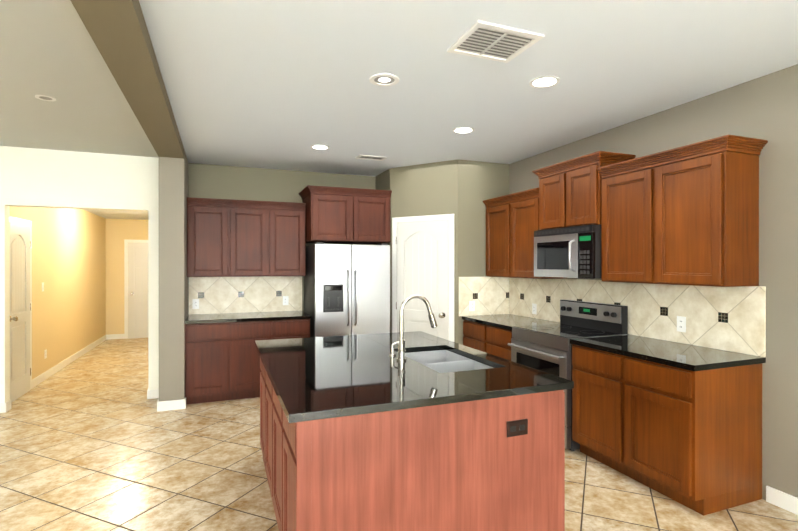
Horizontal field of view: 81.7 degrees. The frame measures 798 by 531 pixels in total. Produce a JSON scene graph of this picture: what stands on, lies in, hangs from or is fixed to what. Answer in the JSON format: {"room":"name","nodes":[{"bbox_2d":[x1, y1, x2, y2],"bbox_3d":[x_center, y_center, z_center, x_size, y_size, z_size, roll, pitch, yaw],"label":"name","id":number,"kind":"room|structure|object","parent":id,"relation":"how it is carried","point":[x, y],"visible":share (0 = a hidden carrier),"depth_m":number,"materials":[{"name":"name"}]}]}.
{"room":"kitchen","nodes":[
{"label":"kitchen","id":0,"kind":"room"},
{"bbox_2d":[10,206,105,378],"bbox_3d":[-5.120,0.137,7.077,0.120,2.720,4.970,0,0,-21],"label":"wall","id":1,"kind":"structure","parent":0,"point":[78,271],"depth_m":6.84,"materials":[{"name":"yellow paint"}]},
{"bbox_2d":[10,216,31,402],"bbox_3d":[-4.293,0.482,5.248,0.092,2.036,0.792,0,0,-21],"label":"hall door","id":2,"kind":"structure","parent":1,"relation":"in","point":[20,307],"depth_m":5.29,"materials":[{"name":"grey wood"}]},
{"bbox_2d":[8,335,106,405],"bbox_3d":[-5.033,1.447,7.049,0.020,0.100,4.850,0,0,-21],"label":"baseboard","id":3,"kind":"structure","parent":1,"relation":"attached to","point":[59,366],"depth_m":6.75,"materials":[{"name":"white wood"}]},
{"bbox_2d":[0,146,158,402],"bbox_3d":[-5.278,0.141,4.285,5.560,2.720,0.120,0,0,-21],"label":"wall","id":4,"kind":"structure","parent":0,"point":[36,177],"depth_m":4.93,"materials":[{"name":"white paint"}]},
{"bbox_2d":[0,401,7,412],"bbox_3d":[-5.927,1.451,3.962,4.114,0.100,0.014,0,0,-21],"label":"baseboard","id":5,"kind":"structure","parent":4,"relation":"attached to","point":[3,406],"depth_m":4.70,"materials":[{"name":"white wood"}]},
{"bbox_2d":[157,395,163,411],"bbox_3d":[-2.574,1.450,4.983,0.017,0.100,0.544,0,0,-21],"label":"baseboard","id":6,"kind":"structure","parent":4,"relation":"attached to","point":[159,404],"depth_m":4.74,"materials":[{"name":"white wood"}]},
{"bbox_2d":[70,0,183,158],"bbox_3d":[-0.711,-1.164,0.545,0.240,0.100,9.100,0,0,-21],"label":"header beam","id":7,"kind":"structure","parent":0,"point":[117,30],"depth_m":2.55,"materials":[{"name":"grey paint"}]},
{"bbox_2d":[106,219,147,334],"bbox_3d":[-5.245,0.134,9.631,1.440,2.720,0.120,0,0,-21],"label":"wall","id":8,"kind":"structure","parent":0,"point":[117,230],"depth_m":9.38,"materials":[{"name":"yellow paint"}]},
{"bbox_2d":[107,334,123,339],"bbox_3d":[-5.230,1.444,9.567,1.440,0.100,0.014,0,0,-21],"label":"baseboard","id":9,"kind":"structure","parent":8,"relation":"attached to","point":[110,336],"depth_m":9.36,"materials":[{"name":"white wood"}]},
{"bbox_2d":[124,239,147,338],"bbox_3d":[-5.132,0.481,9.562,0.992,2.026,0.090,0,0,-21],"label":"door","id":10,"kind":"structure","parent":8,"relation":"in","point":[135,288],"depth_m":9.49,"materials":[{"name":"grey wood"}]},
{"bbox_2d":[159,150,187,401],"bbox_3d":[-2.510,0.140,5.169,0.240,2.720,0.820,0,0,-21],"label":"column","id":11,"kind":"structure","parent":0,"point":[173,277],"depth_m":4.79,"materials":[{"name":"grey paint"}]},
{"bbox_2d":[188,163,374,314],"bbox_3d":[-0.848,0.139,6.191,3.600,2.720,0.120,0,0,-21],"label":"wall","id":12,"kind":"structure","parent":0,"point":[233,182],"depth_m":5.78,"materials":[{"name":"grey paint"}]},
{"bbox_2d":[187,201,238,276],"bbox_3d":[-2.198,-0.284,5.416,0.517,0.827,0.341,0,0,-21],"label":"upper cabinet","id":13,"kind":"object","parent":12,"relation":"attached to","point":[235,238],"depth_m":5.27,"materials":[{"name":"brown wood"}]},
{"bbox_2d":[189,276,301,314],"bbox_3d":[-1.877,0.357,5.722,1.338,0.453,0.007,0,0,-21],"label":"backsplash","id":14,"kind":"structure","parent":12,"relation":"attached to","point":[216,295],"depth_m":5.71,"materials":[{"name":"beige tile"}]},
{"bbox_2d":[192,299,198,308],"bbox_3d":[-2.424,0.460,5.500,0.072,0.116,0.007,0,0,-21],"label":"electrical outlet","id":15,"kind":"object","parent":14,"relation":"attached to","point":[195,303],"visible":1,"depth_m":5.50,"materials":[{"name":"white plastic"}]},
{"bbox_2d":[283,296,288,304],"bbox_3d":[-1.446,0.449,5.881,0.072,0.116,0.007,0,0,-21],"label":"electrical outlet","id":16,"kind":"object","parent":14,"relation":"attached to","point":[285,300],"visible":1,"depth_m":5.88,"materials":[{"name":"white plastic"}]},
{"bbox_2d":[239,205,274,276],"bbox_3d":[-1.820,-0.284,5.563,0.590,0.827,0.341,0,0,-21],"label":"upper cabinet","id":17,"kind":"object","parent":12,"relation":"attached to","point":[256,222],"depth_m":5.45,"materials":[{"name":"brown wood"}]},
{"bbox_2d":[275,205,305,275],"bbox_3d":[-1.442,-0.284,5.710,0.517,0.827,0.341,0,0,-21],"label":"upper cabinet","id":18,"kind":"object","parent":12,"relation":"attached to","point":[290,220],"depth_m":5.59,"materials":[{"name":"brown wood"}]},
{"bbox_2d":[298,185,391,243],"bbox_3d":[-0.693,-0.611,5.835,1.045,0.640,0.652,0,0,-21],"label":"upper cabinet","id":19,"kind":"object","parent":12,"relation":"attached to","point":[338,215],"visible":1,"depth_m":5.57,"materials":[{"name":"brown wood"}]},
{"bbox_2d":[0,338,797,530],"bbox_3d":[-2.622,1.553,2.756,9.600,0.100,14.800,0,0,-21],"label":"floor","id":20,"kind":"structure","parent":0,"point":[93,439],"depth_m":3.35,"materials":[{"name":"beige tile"}]},
{"bbox_2d":[185,319,276,403],"bbox_3d":[-1.940,1.060,5.356,0.953,0.880,0.643,0,0,-21],"label":"base cabinet","id":21,"kind":"object","parent":20,"relation":"on","point":[222,359],"depth_m":5.04,"materials":[{"name":"brown wood"}]},
{"bbox_2d":[185,311,310,322],"bbox_3d":[-1.760,0.602,5.422,1.338,0.036,0.650,0,0,-21],"label":"countertop","id":22,"kind":"structure","parent":21,"relation":"on","point":[225,318],"depth_m":5.29,"materials":[{"name":"black stone"}]},
{"bbox_2d":[277,319,309,338],"bbox_3d":[-1.392,1.060,5.569,0.527,0.880,0.643,0,0,-21],"label":"base cabinet","id":23,"kind":"object","parent":20,"relation":"on","point":[286,328],"depth_m":5.30,"materials":[{"name":"brown wood"}]},
{"bbox_2d":[304,242,389,336],"bbox_3d":[-0.656,0.614,5.753,0.910,1.770,0.817,0,0,-21],"label":"fridge","id":24,"kind":"object","parent":20,"relation":"on","point":[346,289],"visible":0.65,"depth_m":5.43,"materials":[{"name":"grey metal"}]},
{"bbox_2d":[260,362,564,530],"bbox_3d":[-0.110,1.063,2.972,1.372,0.880,1.848,0,0,-21],"label":"kitchen island","id":25,"kind":"object","parent":20,"relation":"on","point":[400,430],"depth_m":2.12,"materials":[{"name":"brown wood"}]},
{"bbox_2d":[255,334,478,425],"bbox_3d":[-0.377,0.606,2.872,0.870,0.035,1.910,0,0,-21],"label":"island countertop","id":26,"kind":"structure","parent":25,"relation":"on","point":[313,379],"depth_m":2.36,"materials":[{"name":"black stone"}]},
{"bbox_2d":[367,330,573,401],"bbox_3d":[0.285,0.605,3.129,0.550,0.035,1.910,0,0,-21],"label":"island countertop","id":27,"kind":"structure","parent":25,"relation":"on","point":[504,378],"depth_m":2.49,"materials":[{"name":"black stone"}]},
{"bbox_2d":[407,346,490,373],"bbox_3d":[0.285,0.702,2.963,0.442,0.182,0.792,0,0,-21],"label":"sink","id":28,"kind":"object","parent":27,"relation":"in","point":[442,359],"depth_m":3.22,"materials":[{"name":"white ceramic"}]},
{"bbox_2d":[462,318,481,350],"bbox_3d":[1.119,1.060,5.209,0.643,0.880,0.496,0,0,-21],"label":"base cabinet","id":29,"kind":"object","parent":20,"relation":"on","point":[472,331],"depth_m":5.11,"materials":[{"name":"brown wood"}]},
{"bbox_2d":[482,322,511,360],"bbox_3d":[1.299,1.061,4.747,0.643,0.880,0.497,0,0,-21],"label":"base cabinet","id":30,"kind":"object","parent":20,"relation":"on","point":[495,339],"depth_m":4.66,"materials":[{"name":"brown wood"}]},
{"bbox_2d":[462,314,559,329],"bbox_3d":[1.206,0.603,4.976,0.650,0.036,0.993,0,0,-21],"label":"countertop","id":31,"kind":"structure","parent":30,"relation":"on","point":[508,320],"depth_m":4.91,"materials":[{"name":"black stone"}]},
{"bbox_2d":[507,300,627,450],"bbox_3d":[1.473,0.921,4.135,0.703,1.160,0.760,0,0,-21],"label":"range","id":32,"kind":"object","parent":20,"relation":"on","point":[546,348],"visible":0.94,"depth_m":4.01,"materials":[{"name":"grey metal"}]},
{"bbox_2d":[570,342,609,466],"bbox_3d":[1.774,1.063,3.527,0.643,0.880,0.585,0,0,-21],"label":"base cabinet","id":33,"kind":"object","parent":20,"relation":"on","point":[591,365],"depth_m":3.49,"materials":[{"name":"brown wood"}]},
{"bbox_2d":[610,350,765,515],"bbox_3d":[1.931,1.063,3.123,0.643,0.880,0.586,0,0,-21],"label":"base cabinet","id":34,"kind":"object","parent":20,"relation":"on","point":[680,423],"depth_m":2.89,"materials":[{"name":"brown wood"}]},
{"bbox_2d":[570,335,765,373],"bbox_3d":[1.853,0.605,3.313,0.650,0.036,1.039,0,0,-21],"label":"countertop","id":35,"kind":"structure","parent":34,"relation":"on","point":[678,354],"depth_m":3.11,"materials":[{"name":"black stone"}]},
{"bbox_2d":[0,0,797,219],"bbox_3d":[-2.622,-1.127,2.752,9.600,0.380,14.800,0,0,-21],"label":"ceiling","id":36,"kind":"structure","parent":0,"point":[279,84],"depth_m":2.94,"materials":[{"name":"white paint"}]},
{"bbox_2d":[35,95,55,100],"bbox_3d":[-2.562,-1.214,3.344,0.124,0.006,0.124,0,0,-21],"label":"recessed light","id":37,"kind":"object","parent":36,"relation":"in","point":[45,97],"visible":0.96,"depth_m":3.35,"materials":[{"name":"white"}]},
{"bbox_2d":[311,145,329,149],"bbox_3d":[-0.811,-1.216,4.745,0.194,0.006,0.194,0,0,-21],"label":"recessed light","id":38,"kind":"object","parent":36,"relation":"in","point":[320,147],"visible":0.98,"depth_m":4.75,"materials":[{"name":"white"}]},
{"bbox_2d":[356,154,386,160],"bbox_3d":[-0.311,-1.214,5.197,0.320,0.012,0.170,0,0,-21],"label":"ceiling vent","id":39,"kind":"object","parent":36,"relation":"in","point":[371,157],"visible":1,"depth_m":5.20,"materials":[{"name":"white metal"}]},
{"bbox_2d":[369,73,398,85],"bbox_3d":[-0.096,-1.214,3.016,0.196,0.006,0.196,0,0,-21],"label":"recessed light","id":40,"kind":"object","parent":36,"relation":"in","point":[383,79],"visible":1,"depth_m":3.01,"materials":[{"name":"white metal"}]},
{"bbox_2d":[453,127,473,133],"bbox_3d":[0.580,-1.216,4.149,0.194,0.006,0.194,0,0,-21],"label":"recessed light","id":41,"kind":"object","parent":36,"relation":"in","point":[461,130],"visible":1,"depth_m":4.15,"materials":[{"name":"white"}]},
{"bbox_2d":[447,20,543,62],"bbox_3d":[0.518,-1.210,2.515,0.400,0.012,0.340,0,0,-21],"label":"ceiling vent","id":42,"kind":"object","parent":36,"relation":"in","point":[490,41],"visible":0.98,"depth_m":2.50,"materials":[{"name":"white metal"}]},
{"bbox_2d":[529,76,559,87],"bbox_3d":[0.963,-1.214,3.053,0.194,0.006,0.194,0,0,-21],"label":"recessed light","id":43,"kind":"object","parent":36,"relation":"in","point":[544,81],"visible":1,"depth_m":3.04,"materials":[{"name":"white"}]},
{"bbox_2d":[375,159,508,344],"bbox_3d":[0.504,0.139,5.945,1.260,2.720,1.320,0,0,-21],"label":"wall","id":44,"kind":"structure","parent":0,"point":[461,190],"depth_m":5.42,"materials":[{"name":"grey paint"}]},
{"bbox_2d":[392,214,453,341],"bbox_3d":[0.278,0.451,5.540,0.521,2.096,0.681,0,0,-21],"label":"pantry door","id":45,"kind":"structure","parent":44,"relation":"in","point":[423,256],"depth_m":5.52,"materials":[{"name":"white wood"}]},
{"bbox_2d":[459,277,508,315],"bbox_3d":[1.006,0.357,5.428,0.681,0.453,0.007,0,0,-21],"label":"backsplash","id":46,"kind":"structure","parent":44,"relation":"attached to","point":[489,295],"depth_m":5.42,"materials":[{"name":"beige tile"}]},
{"bbox_2d":[469,301,474,310],"bbox_3d":[0.850,0.470,5.359,0.072,0.116,0.007,0,0,-21],"label":"outlet","id":47,"kind":"object","parent":46,"relation":"attached to","point":[471,305],"visible":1,"depth_m":5.36,"materials":[{"name":"white plastic"}]},
{"bbox_2d":[509,64,797,499],"bbox_3d":[2.681,0.144,2.253,0.120,2.720,10.020,0,0,-21],"label":"wall","id":48,"kind":"structure","parent":0,"point":[765,107],"depth_m":2.93,"materials":[{"name":"grey paint"}]},
{"bbox_2d":[486,202,502,276],"bbox_3d":[1.274,-0.284,5.227,0.341,0.827,0.571,0,0,-21],"label":"upper cabinet","id":49,"kind":"object","parent":48,"relation":"attached to","point":[494,210],"depth_m":5.26,"materials":[{"name":"brown wood"}]},
{"bbox_2d":[503,194,566,278],"bbox_3d":[1.427,-0.283,4.833,0.341,0.827,0.571,0,0,-21],"label":"upper cabinet","id":50,"kind":"object","parent":48,"relation":"attached to","point":[520,215],"depth_m":4.81,"materials":[{"name":"brown wood"}]},
{"bbox_2d":[532,151,635,229],"bbox_3d":[1.646,-0.634,4.200,0.392,0.590,0.866,0,0,-21],"label":"upper cabinet","id":51,"kind":"object","parent":48,"relation":"attached to","point":[570,193],"visible":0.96,"depth_m":4.05,"materials":[{"name":"brown wood"}]},
{"bbox_2d":[534,224,600,278],"bbox_3d":[1.609,-0.115,4.187,0.471,0.443,0.756,0,0,-21],"label":"microwave","id":52,"kind":"object","parent":51,"relation":"attached to","point":[570,252],"visible":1,"depth_m":4.02,"materials":[{"name":"grey metal"}]},
{"bbox_2d":[600,166,638,282],"bbox_3d":[1.913,-0.302,3.586,0.341,0.867,0.574,0,0,-21],"label":"upper cabinet","id":53,"kind":"object","parent":48,"relation":"attached to","point":[619,188],"depth_m":3.61,"materials":[{"name":"brown wood"}]},
{"bbox_2d":[509,277,765,356],"bbox_3d":[1.835,0.359,4.248,0.007,0.453,2.791,0,0,-21],"label":"backsplash","id":54,"kind":"structure","parent":48,"relation":"attached to","point":[731,319],"depth_m":3.56,"materials":[{"name":"beige tile"}]},
{"bbox_2d":[532,303,536,313],"bbox_3d":[1.496,0.480,5.098,0.007,0.116,0.072,0,0,-21],"label":"electrical outlet","id":55,"kind":"object","parent":54,"relation":"attached to","point":[534,308],"visible":1,"depth_m":5.09,"materials":[{"name":"white plastic"}]},
{"bbox_2d":[677,316,685,331],"bbox_3d":[2.127,0.442,3.476,0.007,0.116,0.072,0,0,-21],"label":"electrical outlet","id":56,"kind":"object","parent":54,"relation":"attached to","point":[681,323],"visible":1,"depth_m":3.47,"materials":[{"name":"white plastic"}]},
{"bbox_2d":[639,142,760,286],"bbox_3d":[2.067,-0.301,3.189,0.341,0.867,0.574,0,0,-21],"label":"upper cabinet","id":57,"kind":"object","parent":48,"relation":"attached to","point":[686,215],"depth_m":3.00,"materials":[{"name":"brown wood"}]},
{"bbox_2d":[766,486,797,514],"bbox_3d":[3.371,1.456,0.297,0.014,0.100,5.670,0,0,-21],"label":"baseboard","id":58,"kind":"structure","parent":48,"relation":"attached to","point":[783,500],"depth_m":2.85,"materials":[{"name":"white"}]}
]}

